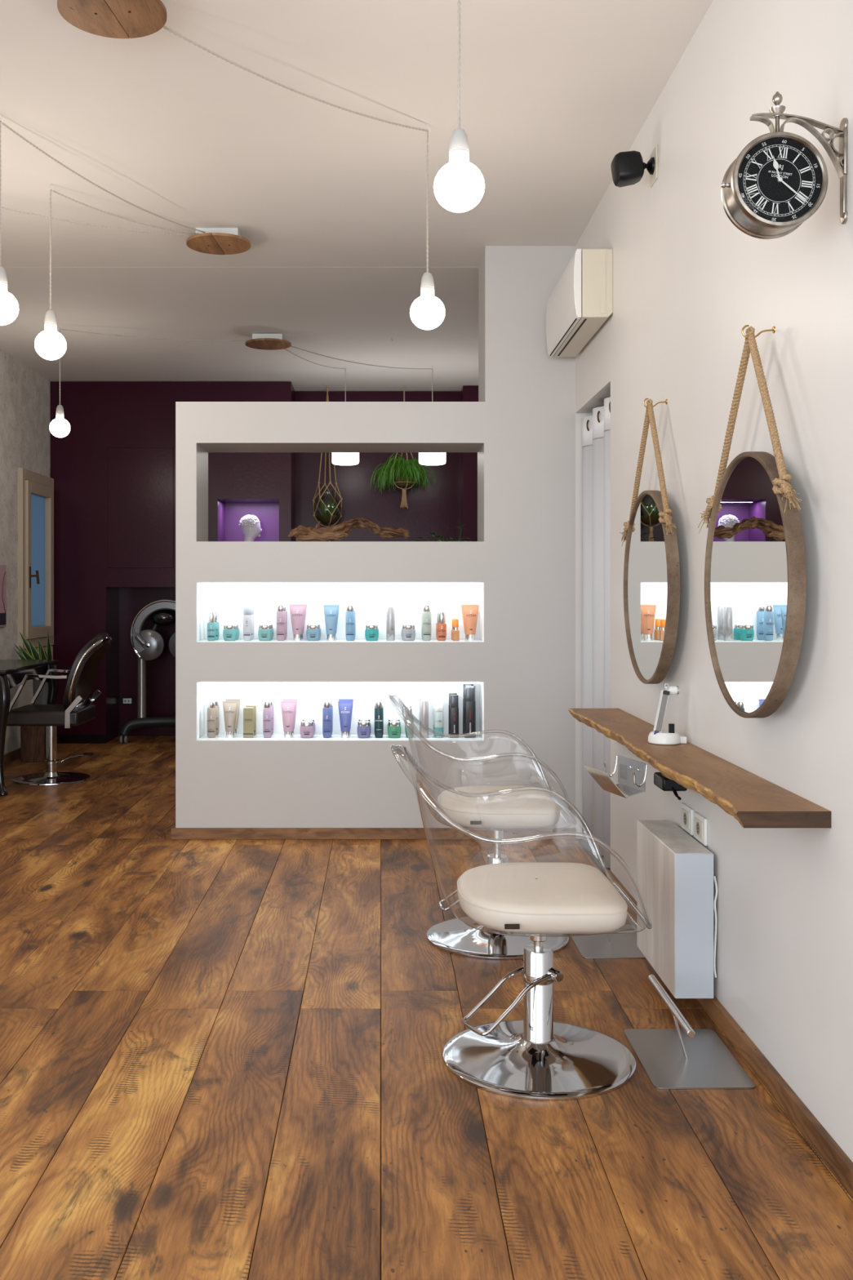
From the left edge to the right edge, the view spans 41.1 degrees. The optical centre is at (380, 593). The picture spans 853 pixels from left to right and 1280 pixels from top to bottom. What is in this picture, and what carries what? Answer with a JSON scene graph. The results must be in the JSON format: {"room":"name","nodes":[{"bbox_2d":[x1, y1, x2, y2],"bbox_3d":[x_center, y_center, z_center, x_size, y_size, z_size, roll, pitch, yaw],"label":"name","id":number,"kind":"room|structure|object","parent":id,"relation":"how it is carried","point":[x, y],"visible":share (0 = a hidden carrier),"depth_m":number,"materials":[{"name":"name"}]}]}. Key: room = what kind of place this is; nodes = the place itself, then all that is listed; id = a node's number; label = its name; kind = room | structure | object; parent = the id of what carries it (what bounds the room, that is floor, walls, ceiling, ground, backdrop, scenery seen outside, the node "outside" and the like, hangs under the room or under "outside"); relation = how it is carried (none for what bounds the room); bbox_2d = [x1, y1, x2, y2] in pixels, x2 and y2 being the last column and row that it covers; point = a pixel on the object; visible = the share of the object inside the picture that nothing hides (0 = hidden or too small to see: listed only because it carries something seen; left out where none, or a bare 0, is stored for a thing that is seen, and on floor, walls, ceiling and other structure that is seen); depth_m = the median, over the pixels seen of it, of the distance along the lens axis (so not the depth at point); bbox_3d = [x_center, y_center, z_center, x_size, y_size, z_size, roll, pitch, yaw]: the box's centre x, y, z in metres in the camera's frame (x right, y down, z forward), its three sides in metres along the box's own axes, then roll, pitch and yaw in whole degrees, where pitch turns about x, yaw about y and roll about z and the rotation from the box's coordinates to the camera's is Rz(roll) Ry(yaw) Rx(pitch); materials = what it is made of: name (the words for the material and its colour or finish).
{"room":"salon","nodes":[
{"label":"salon","id":0,"kind":"room"},
{"bbox_2d":[0,349,50,754],"bbox_3d":[-2.765,-0.253,3.600,0.150,2.946,13.600,0,0,0],"label":"wall","id":1,"kind":"structure","parent":0,"point":[24,393],"depth_m":8.36,"materials":[{"name":"concrete"}]},
{"bbox_2d":[0,564,6,626],"bbox_3d":[-2.680,0.020,7.935,0.020,0.440,0.370,0,0,0],"label":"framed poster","id":2,"kind":"object","parent":1,"relation":"attached to","point":[2,567],"visible":1,"depth_m":8.05,"materials":[{"name":"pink paper"}]},
{"bbox_2d":[3,747,20,764],"bbox_3d":[-2.683,1.185,3.125,0.015,0.070,12.250,0,0,0],"label":"baseboard","id":3,"kind":"structure","parent":1,"relation":"attached to","point":[13,755],"depth_m":8.24,"materials":[{"name":"brown wood"}]},
{"bbox_2d":[17,467,53,659],"bbox_3d":[-2.638,-0.190,8.835,0.145,1.480,0.810,0,0,0],"label":"window","id":4,"kind":"structure","parent":1,"relation":"in","point":[35,490],"depth_m":8.80,"materials":[{"name":"beige wood"}]},
{"bbox_2d":[49,382,478,742],"bbox_3d":[-0.861,-0.250,9.572,3.658,2.940,0.657,0,0,0],"label":"wall","id":5,"kind":"structure","parent":0,"point":[113,473],"depth_m":9.25,"materials":[{"name":"purple paint"}]},
{"bbox_2d":[57,734,106,743],"bbox_3d":[-2.455,1.185,9.242,0.440,0.070,0.015,0,0,0],"label":"baseboard","id":6,"kind":"structure","parent":5,"relation":"attached to","point":[61,739],"depth_m":9.24,"materials":[{"name":"black paint"}]},
{"bbox_2d":[120,697,133,705],"bbox_3d":[-2.165,0.920,9.714,0.110,0.070,0.012,0,0,0],"label":"power outlet","id":7,"kind":"object","parent":5,"relation":"attached to","point":[124,700],"visible":1,"depth_m":9.71,"materials":[{"name":"white plastic"}]},
{"bbox_2d":[238,514,262,541],"bbox_3d":[-1.084,-0.475,9.460,0.191,0.358,0.300,0,0,0],"label":"bust","id":8,"kind":"object","parent":5,"relation":"in","point":[251,525],"visible":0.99,"depth_m":9.41,"materials":[{"name":"white ceramic"}]},
{"bbox_2d":[0,0,713,391],"bbox_3d":[-0.645,-1.776,3.600,4.490,0.101,13.600,0,0,0],"label":"ceiling","id":9,"kind":"structure","parent":0,"point":[552,91],"depth_m":4.60,"materials":[{"name":"paint"}]},
{"bbox_2d":[49,357,70,437],"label":"pendant lamp","id":10,"kind":"object","parent":9,"relation":"hanging from","point":[60,425],"depth_m":7.27,"materials":[{"name":"beige glass"}]},
{"bbox_2d":[0,207,193,235],"bbox_3d":[-1.427,-1.362,5.007,1.322,0.728,0.130,0,0,-29],"label":"pendant lamp","id":11,"kind":"object","parent":9,"relation":"hanging from","point":[11,210],"visible":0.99,"depth_m":5.12,"materials":[{"name":"beige"}]},
{"bbox_2d":[0,114,205,325],"bbox_3d":[-1.139,-1.347,4.697,0.130,0.757,1.412,0,0,21],"label":"pendant lamp","id":12,"kind":"object","parent":9,"relation":"hanging from","point":[9,306],"visible":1,"depth_m":4.09,"materials":[{"name":"beige"}]},
{"bbox_2d":[57,0,166,39],"bbox_3d":[-0.769,-1.694,3.260,0.306,0.064,0.306,0,0,0],"label":"ceiling canopy","id":13,"kind":"object","parent":9,"relation":"attached to","point":[113,19],"visible":1,"depth_m":3.28,"materials":[{"name":"brown wood"}]},
{"bbox_2d":[34,186,199,359],"bbox_3d":[-1.130,-1.355,5.032,0.835,0.742,0.130,0,0,-42],"label":"pendant lamp","id":14,"kind":"object","parent":9,"relation":"hanging from","point":[50,344],"visible":1,"depth_m":4.78,"materials":[{"name":"beige glass"}]},
{"bbox_2d":[57,324,248,341],"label":"pendant lamp","id":15,"kind":"object","parent":9,"relation":"hanging from","point":[60,330],"depth_m":7.43,"materials":[{"name":"beige"}]},
{"bbox_2d":[186,227,250,254],"bbox_3d":[-0.775,-1.694,5.440,0.305,0.064,0.306,0,0,0],"label":"ceiling canopy","id":16,"kind":"object","parent":9,"relation":"attached to","point":[215,241],"visible":1,"depth_m":5.39,"materials":[{"name":"brown wood"}]},
{"bbox_2d":[244,333,291,350],"bbox_3d":[-0.752,-1.688,7.600,0.306,0.064,0.306,0,0,0],"label":"ceiling canopy","id":17,"kind":"object","parent":9,"relation":"attached to","point":[259,341],"visible":1,"depth_m":7.53,"materials":[{"name":"brown wood"}]},
{"bbox_2d":[163,26,444,329],"bbox_3d":[-0.252,-1.348,3.808,1.264,0.755,0.130,0,0,-42],"label":"pendant lamp","id":18,"kind":"object","parent":9,"relation":"hanging from","point":[427,312],"visible":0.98,"depth_m":4.14,"materials":[{"name":"beige glass"}]},
{"bbox_2d":[284,348,346,401],"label":"pendant lamp","id":19,"kind":"object","parent":9,"relation":"hanging from","point":[284,348],"depth_m":8.33,"materials":[{"name":"beige"}]},
{"bbox_2d":[312,386,342,527],"bbox_3d":[-0.443,-1.072,9.450,0.246,1.295,0.246,0,0,-35],"label":"hanging planter","id":20,"kind":"object","parent":9,"relation":"hanging from","point":[327,517],"visible":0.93,"depth_m":9.42,"materials":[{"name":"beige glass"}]},
{"bbox_2d":[332,452,359,465],"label":"pendant lamp","id":21,"kind":"object","parent":9,"relation":"hanging from","point":[345,458],"depth_m":8.51,"materials":[{"name":"beige"}]},
{"bbox_2d":[290,346,434,401],"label":"pendant lamp","id":22,"kind":"object","parent":9,"relation":"hanging from","point":[432,369],"depth_m":8.21,"materials":[{"name":"beige"}]},
{"bbox_2d":[369,386,435,509],"bbox_3d":[0.183,-1.210,9.455,0.496,1.021,0.453,0,0,41],"label":"plant","id":23,"kind":"object","parent":9,"relation":"hanging from","point":[406,473],"visible":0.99,"depth_m":9.40,"materials":[{"name":"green plant"}]},
{"bbox_2d":[418,452,445,465],"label":"pendant lamp","id":24,"kind":"object","parent":9,"relation":"hanging from","point":[432,458],"depth_m":8.51,"materials":[{"name":"beige"}]},
{"bbox_2d":[433,0,484,213],"bbox_3d":[-0.187,-1.350,3.073,0.978,0.752,0.130,0,0,24],"label":"pendant lamp","id":25,"kind":"object","parent":9,"relation":"hanging from","point":[459,186],"visible":1,"depth_m":2.87,"materials":[{"name":"beige glass"}]},
{"bbox_2d":[175,245,575,827],"bbox_3d":[-0.026,-0.253,5.847,1.988,2.946,0.386,0,0,0],"label":"wall","id":26,"kind":"structure","parent":0,"point":[519,571],"depth_m":5.65,"materials":[{"name":"paint"}]},
{"bbox_2d":[207,701,216,737],"bbox_3d":[-0.855,0.637,5.744,0.045,0.183,0.048,0,0,0],"label":"shampoo bottle","id":27,"kind":"object","parent":26,"relation":"on","point":[211,709],"visible":1,"depth_m":5.73,"materials":[{"name":"brown plastic"}]},
{"bbox_2d":[207,612,216,640],"bbox_3d":[-0.855,0.167,5.744,0.045,0.144,0.048,0,0,0],"label":"spray bottle","id":28,"kind":"object","parent":26,"relation":"in","point":[211,625],"visible":1,"depth_m":5.73,"materials":[{"name":"teal plastic"}]},
{"bbox_2d":[211,698,218,735],"bbox_3d":[-0.855,0.637,5.851,0.045,0.183,0.048,0,0,0],"label":"shampoo bottle","id":29,"kind":"object","parent":26,"relation":"on","point":[212,700],"visible":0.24,"depth_m":5.84,"materials":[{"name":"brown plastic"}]},
{"bbox_2d":[222,625,236,640],"bbox_3d":[-0.763,0.200,5.745,0.069,0.078,0.070,0,0,0],"label":"jar","id":30,"kind":"object","parent":26,"relation":"in","point":[229,632],"visible":1,"depth_m":5.72,"materials":[{"name":"teal plastic"}]},
{"bbox_2d":[222,701,237,737],"bbox_3d":[-0.761,0.637,5.744,0.057,0.184,0.054,0,0,-42],"label":"tube","id":31,"kind":"object","parent":26,"relation":"in","point":[229,708],"visible":1,"depth_m":5.73,"materials":[{"name":"beige plastic"}]},
{"bbox_2d":[225,698,239,735],"bbox_3d":[-0.761,0.637,5.851,0.057,0.184,0.054,0,0,-42],"label":"tube","id":32,"kind":"object","parent":26,"relation":"in","point":[226,700],"visible":0.23,"depth_m":5.85,"materials":[{"name":"beige plastic"}]},
{"bbox_2d":[243,605,251,640],"bbox_3d":[-0.674,0.152,5.744,0.043,0.174,0.045,0,0,0],"label":"shampoo bottle","id":33,"kind":"object","parent":26,"relation":"on","point":[246,609],"visible":1,"depth_m":5.73,"materials":[{"name":"grey plastic"}]},
{"bbox_2d":[243,706,253,737],"bbox_3d":[-0.668,0.653,5.745,0.049,0.151,0.041,0,0,0],"label":"carton","id":34,"kind":"object","parent":26,"relation":"on","point":[248,712],"visible":1,"depth_m":5.72,"materials":[{"name":"yellow cardboard"}]},
{"bbox_2d":[245,705,256,735],"bbox_3d":[-0.668,0.653,5.851,0.049,0.151,0.041,0,0,0],"label":"carton","id":35,"kind":"object","parent":26,"relation":"on","point":[254,706],"visible":0.21,"depth_m":5.83,"materials":[{"name":"yellow cardboard"}]},
{"bbox_2d":[257,625,271,640],"bbox_3d":[-0.586,0.200,5.745,0.069,0.078,0.070,0,0,0],"label":"jar","id":36,"kind":"object","parent":26,"relation":"in","point":[264,632],"visible":1,"depth_m":5.72,"materials":[{"name":"teal plastic"}]},
{"bbox_2d":[262,701,271,737],"bbox_3d":[-0.573,0.637,5.744,0.044,0.183,0.046,0,0,0],"label":"shampoo bottle","id":37,"kind":"object","parent":26,"relation":"on","point":[267,709],"visible":1,"depth_m":5.73,"materials":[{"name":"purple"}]},
{"bbox_2d":[276,604,285,640],"bbox_3d":[-0.505,0.149,5.744,0.045,0.180,0.048,0,0,0],"label":"shampoo bottle","id":38,"kind":"object","parent":26,"relation":"on","point":[281,614],"visible":1,"depth_m":5.73,"materials":[{"name":"pink plastic"}]},
{"bbox_2d":[280,701,296,737],"bbox_3d":[-0.467,0.637,5.744,0.057,0.184,0.054,0,0,-42],"label":"tube","id":39,"kind":"object","parent":26,"relation":"in","point":[288,708],"visible":1,"depth_m":5.73,"materials":[{"name":"pink plastic"}]},
{"bbox_2d":[288,604,306,640],"bbox_3d":[-0.420,0.148,5.745,0.060,0.183,0.059,0,0,-44],"label":"tube","id":40,"kind":"object","parent":26,"relation":"in","point":[297,611],"visible":1,"depth_m":5.73,"materials":[{"name":"pink plastic"}]},
{"bbox_2d":[300,720,314,737],"bbox_3d":[-0.372,0.689,5.745,0.071,0.080,0.072,0,0,0],"label":"jar","id":41,"kind":"object","parent":26,"relation":"in","point":[307,728],"visible":1,"depth_m":5.72,"materials":[{"name":"pink plastic"}]},
{"bbox_2d":[306,625,319,640],"bbox_3d":[-0.342,0.200,5.745,0.069,0.078,0.070,0,0,0],"label":"jar","id":42,"kind":"object","parent":26,"relation":"in","point":[313,632],"visible":1,"depth_m":5.72,"materials":[{"name":"blue plastic"}]},
{"bbox_2d":[322,701,332,737],"bbox_3d":[-0.271,0.637,5.744,0.047,0.183,0.049,0,0,0],"label":"shampoo bottle","id":43,"kind":"object","parent":26,"relation":"on","point":[326,709],"visible":1,"depth_m":5.73,"materials":[{"name":"blue plastic"}]},
{"bbox_2d":[323,604,338,640],"bbox_3d":[-0.251,0.149,5.744,0.057,0.180,0.054,0,0,-42],"label":"tube","id":44,"kind":"object","parent":26,"relation":"in","point":[331,611],"visible":1,"depth_m":5.73,"materials":[{"name":"blue plastic"}]},
{"bbox_2d":[197,733,483,740],"bbox_3d":[-0.202,0.731,5.779,1.422,0.004,0.238,0,0,0],"label":"glass shelf","id":45,"kind":"object","parent":26,"relation":"attached to","point":[200,736],"depth_m":5.71,"materials":[{"name":"white"}]},
{"bbox_2d":[197,639,483,642],"bbox_3d":[-0.202,0.242,5.779,1.422,0.004,0.238,0,0,0],"label":"glass shelf","id":46,"kind":"object","parent":26,"relation":"attached to","point":[198,640],"depth_m":5.67,"materials":[{"name":"white"}]},
{"bbox_2d":[337,701,352,737],"bbox_3d":[-0.178,0.637,5.744,0.057,0.184,0.053,0,0,-41],"label":"tube","id":47,"kind":"object","parent":26,"relation":"in","point":[345,708],"visible":1,"depth_m":5.73,"materials":[{"name":"blue"}]},
{"bbox_2d":[288,516,409,541],"bbox_3d":[-0.164,-0.325,5.840,0.624,0.136,0.174,0,0,-2],"label":"driftwood","id":48,"kind":"object","parent":26,"relation":"on","point":[337,532],"visible":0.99,"depth_m":5.80,"materials":[{"name":"brown wood"}]},
{"bbox_2d":[345,604,355,640],"bbox_3d":[-0.154,0.150,5.744,0.048,0.178,0.050,0,0,0],"label":"shampoo bottle","id":49,"kind":"object","parent":26,"relation":"on","point":[350,613],"visible":1,"depth_m":5.73,"materials":[{"name":"blue plastic"}]},
{"bbox_2d":[357,720,370,737],"bbox_3d":[-0.085,0.689,5.745,0.069,0.080,0.070,0,0,0],"label":"jar","id":50,"kind":"object","parent":26,"relation":"in","point":[363,726],"visible":1,"depth_m":5.72,"materials":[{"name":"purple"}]},
{"bbox_2d":[364,625,378,640],"bbox_3d":[-0.045,0.200,5.745,0.069,0.078,0.070,0,0,0],"label":"jar","id":51,"kind":"object","parent":26,"relation":"in","point":[371,632],"visible":1,"depth_m":5.72,"materials":[{"name":"teal plastic"}]},
{"bbox_2d":[170,824,576,839],"bbox_3d":[-0.036,1.193,5.837,2.008,0.054,0.406,0,0,0],"label":"baseboard","id":52,"kind":"structure","parent":26,"relation":"attached to","point":[175,833],"depth_m":5.63,"materials":[{"name":"brown wood"}]},
{"bbox_2d":[374,701,383,737],"bbox_3d":[-0.010,0.637,5.744,0.045,0.183,0.048,0,0,0],"label":"shampoo bottle","id":53,"kind":"object","parent":26,"relation":"on","point":[379,710],"visible":1,"depth_m":5.73,"materials":[{"name":"teal plastic"}]},
{"bbox_2d":[386,599,395,640],"bbox_3d":[0.050,0.135,5.745,0.043,0.209,0.044,0,0,0],"label":"spray can","id":54,"kind":"object","parent":26,"relation":"in","point":[390,609],"visible":1,"depth_m":5.73,"materials":[{"name":"grey metal"}]},
{"bbox_2d":[387,720,400,737],"bbox_3d":[0.069,0.689,5.745,0.069,0.080,0.070,0,0,0],"label":"jar","id":55,"kind":"object","parent":26,"relation":"in","point":[394,726],"visible":1,"depth_m":5.72,"materials":[{"name":"green plastic"}]},
{"bbox_2d":[401,625,415,640],"bbox_3d":[0.140,0.200,5.745,0.069,0.078,0.070,0,0,0],"label":"jar","id":56,"kind":"object","parent":26,"relation":"in","point":[408,632],"visible":1,"depth_m":5.72,"materials":[{"name":"grey plastic"}]},
{"bbox_2d":[405,707,413,737],"bbox_3d":[0.146,0.655,5.744,0.041,0.148,0.043,0,0,0],"label":"spray bottle","id":57,"kind":"object","parent":26,"relation":"in","point":[411,728],"visible":0.47,"depth_m":5.73,"materials":[{"name":"teal plastic"}]},
{"bbox_2d":[420,693,428,737],"bbox_3d":[0.220,0.616,5.745,0.043,0.225,0.044,0,0,0],"label":"spray can","id":58,"kind":"object","parent":26,"relation":"in","point":[424,702],"visible":0.96,"depth_m":5.73,"materials":[{"name":"grey metal"}]},
{"bbox_2d":[422,604,431,640],"bbox_3d":[0.232,0.150,5.744,0.045,0.178,0.048,0,0,0],"label":"shampoo bottle","id":59,"kind":"object","parent":26,"relation":"on","point":[426,614],"visible":1,"depth_m":5.73,"materials":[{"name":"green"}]},
{"bbox_2d":[434,700,443,737],"bbox_3d":[0.293,0.635,5.745,0.047,0.187,0.048,0,0,0],"label":"bottle","id":60,"kind":"object","parent":26,"relation":"in","point":[438,704],"visible":0.99,"depth_m":5.72,"materials":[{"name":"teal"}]},
{"bbox_2d":[437,612,446,640],"bbox_3d":[0.308,0.168,5.744,0.047,0.143,0.049,0,0,0],"label":"spray bottle","id":61,"kind":"object","parent":26,"relation":"in","point":[442,625],"visible":1,"depth_m":5.73,"materials":[{"name":"brown plastic"}]},
{"bbox_2d":[413,524,471,541],"bbox_3d":[0.362,0.410,6.552,0.350,1.620,0.298,0,0,0],"label":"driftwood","id":62,"kind":"object","parent":26,"relation":"in","point":[433,533],"visible":0.13,"depth_m":6.54,"materials":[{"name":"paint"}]},
{"bbox_2d":[449,694,458,737],"bbox_3d":[0.371,0.622,5.744,0.045,0.214,0.033,0,0,0],"label":"bottle","id":63,"kind":"object","parent":26,"relation":"on","point":[454,699],"visible":0.99,"depth_m":5.73,"materials":[{"name":"black plastic"}]},
{"bbox_2d":[452,619,459,640],"bbox_3d":[0.379,0.186,5.745,0.033,0.107,0.028,0,0,0],"label":"bottle","id":64,"kind":"object","parent":26,"relation":"in","point":[455,633],"visible":1,"depth_m":5.73,"materials":[{"name":"brown plastic"}]},
{"bbox_2d":[464,685,475,737],"bbox_3d":[0.451,0.598,5.744,0.058,0.261,0.042,0,0,0],"label":"bottle","id":65,"kind":"object","parent":26,"relation":"on","point":[469,691],"visible":1,"depth_m":5.73,"materials":[{"name":"black"}]},
{"bbox_2d":[462,604,479,640],"bbox_3d":[0.455,0.149,5.745,0.060,0.180,0.059,0,0,-44],"label":"tube","id":66,"kind":"object","parent":26,"relation":"in","point":[470,611],"visible":1,"depth_m":5.73,"materials":[{"name":"brown plastic"}]},
{"bbox_2d":[0,736,852,1279],"bbox_3d":[-0.645,1.250,3.600,4.490,0.060,13.600,0,0,0],"label":"floor","id":67,"kind":"structure","parent":0,"point":[220,1059],"depth_m":2.76,"materials":[{"name":"brown wood"}]},
{"bbox_2d":[0,659,58,795],"bbox_3d":[-2.463,0.845,7.380,0.446,0.763,1.120,0,0,0],"label":"console table","id":68,"kind":"object","parent":67,"relation":"on","point":[12,672],"visible":0.77,"depth_m":7.15,"materials":[{"name":"black paint"}]},
{"bbox_2d":[19,725,45,762],"bbox_3d":[-2.510,1.092,8.325,0.267,0.256,0.266,0,0,0],"label":"tree stump","id":69,"kind":"object","parent":67,"relation":"on","point":[32,737],"visible":0.52,"depth_m":8.21,"materials":[{"name":"brown wood"}]},
{"bbox_2d":[13,631,57,704],"bbox_3d":[-2.529,0.622,8.347,0.294,0.681,0.183,0,0,0],"label":"snake plant","id":70,"kind":"object","parent":69,"relation":"on","point":[42,699],"visible":0.36,"depth_m":8.29,"materials":[{"name":"green plant"}]},
{"bbox_2d":[6,633,111,786],"bbox_3d":[-2.091,0.741,7.450,0.627,0.957,0.520,0,0,0],"label":"salon chair","id":71,"kind":"object","parent":67,"relation":"on","point":[82,673],"visible":0.98,"depth_m":7.34,"materials":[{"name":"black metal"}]},
{"bbox_2d":[119,599,175,743],"bbox_3d":[-1.790,0.635,9.280,0.669,1.169,0.241,0,0,0],"label":"dryer","id":72,"kind":"object","parent":67,"relation":"on","point":[147,644],"visible":0.58,"depth_m":9.21,"materials":[{"name":"grey metal"}]},
{"bbox_2d":[150,609,175,626],"bbox_3d":[-1.770,0.200,9.280,0.228,0.133,0.190,0,0,0],"label":"lamp","id":73,"kind":"object","parent":72,"relation":"attached to","point":[158,617],"depth_m":9.21,"materials":[{"name":"black metal"}]},
{"bbox_2d":[387,693,577,959],"bbox_3d":[0.344,0.789,4.030,0.640,0.862,0.639,0,0,0],"label":"chair","id":74,"kind":"object","parent":67,"relation":"on","point":[531,809],"visible":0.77,"depth_m":3.90,"materials":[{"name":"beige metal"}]},
{"bbox_2d":[437,785,559,828],"bbox_3d":[0.408,0.751,4.030,0.412,0.083,0.482,0,0,0],"label":"seat cushion","id":75,"kind":"object","parent":74,"relation":"on","point":[531,808],"depth_m":3.85,"materials":[{"name":"beige leather"}]},
{"bbox_2d":[390,744,652,1101],"bbox_3d":[0.344,0.808,2.980,0.640,0.824,0.639,0,0,0],"label":"chair","id":76,"kind":"object","parent":67,"relation":"on","point":[535,1056],"visible":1,"depth_m":2.90,"materials":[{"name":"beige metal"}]},
{"bbox_2d":[457,862,627,933],"bbox_3d":[0.408,0.789,2.980,0.412,0.083,0.482,0,0,0],"label":"seat cushion","id":77,"kind":"object","parent":76,"relation":"on","point":[518,897],"depth_m":2.82,"materials":[{"name":"beige leather"}]},
{"bbox_2d":[569,924,645,958],"bbox_3d":[0.800,1.144,3.985,0.252,0.151,0.410,0,0,0],"label":"footrest","id":78,"kind":"object","parent":67,"relation":"on","point":[600,945],"visible":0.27,"depth_m":3.93,"materials":[{"name":"silver metal"}]},
{"bbox_2d":[623,973,755,1088],"bbox_3d":[0.800,1.144,2.985,0.252,0.151,0.410,0,0,0],"label":"footrest","id":79,"kind":"object","parent":67,"relation":"on","point":[686,1057],"visible":1,"depth_m":2.96,"materials":[{"name":"silver metal"}]},
{"bbox_2d":[575,0,852,1162],"bbox_3d":[1.028,-0.253,3.600,0.120,2.946,13.600,0,0,0],"label":"wall","id":80,"kind":"structure","parent":0,"point":[687,282],"depth_m":3.02,"materials":[{"name":"white paint"}]},
{"bbox_2d":[546,248,613,356],"bbox_3d":[0.886,-1.292,5.137,0.164,0.286,0.802,0,0,0],"label":"air conditioner","id":81,"kind":"object","parent":80,"relation":"attached to","point":[580,303],"visible":1,"depth_m":4.78,"materials":[{"name":"beige plastic"}]},
{"bbox_2d":[582,396,610,868],"bbox_3d":[1.013,0.172,5.220,0.065,2.055,0.840,0,0,0],"label":"curtain","id":82,"kind":"object","parent":80,"relation":"hanging from","point":[596,428],"visible":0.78,"depth_m":5.24,"materials":[{"name":"white fabric"}]},
{"bbox_2d":[610,145,657,187],"bbox_3d":[0.893,-1.504,4.017,0.150,0.122,0.106,0,0,0],"label":"wall speaker","id":83,"kind":"object","parent":80,"relation":"attached to","point":[628,168],"visible":1,"depth_m":3.97,"materials":[{"name":"black plastic"}]},
{"bbox_2d":[643,398,667,408],"bbox_3d":[0.929,-0.643,3.848,0.083,0.035,0.018,0,0,0],"label":"wall hook","id":84,"kind":"object","parent":80,"relation":"attached to","point":[666,400],"visible":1,"depth_m":3.85,"materials":[{"name":"gold metal"}]},
{"bbox_2d":[619,399,679,684],"bbox_3d":[0.907,-0.175,3.865,0.056,0.966,0.733,0,0,0],"label":"mirror","id":85,"kind":"object","parent":84,"relation":"hanging from","point":[651,566],"visible":1,"depth_m":3.80,"materials":[{"name":"brown mirror"}]},
{"bbox_2d":[626,493,666,679],"bbox_3d":[0.914,-0.021,3.870,0.022,0.631,0.631,0,0,0],"label":"mirror glass","id":86,"kind":"object","parent":85,"relation":"attached to","point":[646,535],"depth_m":3.84,"materials":[{"name":"white"}]},
{"bbox_2d":[636,819,717,998],"bbox_3d":[0.905,0.954,3.500,0.124,0.416,0.488,0,0,0],"label":"wall heater","id":87,"kind":"object","parent":80,"relation":"attached to","point":[676,878],"visible":1,"depth_m":3.27,"materials":[{"name":"grey metal"}]},
{"bbox_2d":[680,802,693,835],"bbox_3d":[0.961,0.708,3.570,0.014,0.080,0.120,0,0,0],"label":"wall socket","id":88,"kind":"object","parent":80,"relation":"attached to","point":[686,812],"visible":0.99,"depth_m":3.55,"materials":[{"name":"white plastic"}]},
{"bbox_2d":[568,708,831,827],"bbox_3d":[0.863,0.506,3.537,0.210,0.075,2.187,0,0,0],"label":"wall shelf","id":89,"kind":"object","parent":80,"relation":"attached to","point":[753,800],"visible":0.94,"depth_m":2.91,"materials":[{"name":"brown wood"}]},
{"bbox_2d":[584,755,647,798],"bbox_3d":[0.739,0.583,3.609,0.130,0.108,0.206,0,0,-15],"label":"holder","id":90,"kind":"object","parent":89,"relation":"attached to","point":[632,774],"visible":1,"depth_m":3.60,"materials":[{"name":"grey metal"}]},
{"bbox_2d":[648,683,686,744],"bbox_3d":[0.893,0.373,3.550,0.116,0.189,0.100,0,0,0],"label":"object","id":91,"kind":"object","parent":89,"relation":"on","point":[657,736],"visible":1,"depth_m":3.52,"materials":[{"name":"white plastic"}]},
{"bbox_2d":[653,772,687,799],"bbox_3d":[0.888,0.582,3.431,0.093,0.059,0.168,0,0,0],"label":"charger","id":92,"kind":"object","parent":89,"relation":"hanging from","point":[660,781],"visible":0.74,"depth_m":3.40,"materials":[{"name":"black plastic"}]},
{"bbox_2d":[693,811,707,845],"bbox_3d":[0.961,0.708,3.425,0.014,0.080,0.120,0,0,0],"label":"wall socket","id":93,"kind":"object","parent":80,"relation":"attached to","point":[700,823],"visible":1,"depth_m":3.40,"materials":[{"name":"white plastic"}]},
{"bbox_2d":[606,870,852,1198],"bbox_3d":[0.959,1.193,0.897,0.018,0.054,7.794,0,0,0],"label":"baseboard","id":94,"kind":"structure","parent":80,"relation":"attached to","point":[839,1163],"depth_m":2.71,"materials":[{"name":"brown wood"}]},
{"bbox_2d":[741,324,775,338],"bbox_3d":[0.929,-0.643,2.798,0.083,0.035,0.018,0,0,0],"label":"wall hook","id":95,"kind":"object","parent":80,"relation":"attached to","point":[773,330],"visible":1,"depth_m":2.80,"materials":[{"name":"gold metal"}]},
{"bbox_2d":[697,326,806,718],"bbox_3d":[0.906,-0.175,2.829,0.058,0.966,0.739,0,0,1],"label":"mirror","id":96,"kind":"object","parent":95,"relation":"hanging from","point":[755,574],"visible":1,"depth_m":2.75,"materials":[{"name":"brown mirror"}]},
{"bbox_2d":[707,457,787,712],"bbox_3d":[0.914,-0.021,2.820,0.022,0.631,0.631,0,0,0],"label":"mirror glass","id":97,"kind":"object","parent":96,"relation":"attached to","point":[748,531],"depth_m":2.78,"materials":[{"name":"white"}]},
{"bbox_2d":[720,91,848,239],"bbox_3d":[0.847,-0.898,2.371,0.280,0.296,0.094,0,0,0],"label":"clock","id":98,"kind":"object","parent":80,"relation":"attached to","point":[779,180],"visible":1,"depth_m":2.34,"materials":[{"name":"silver metal"}]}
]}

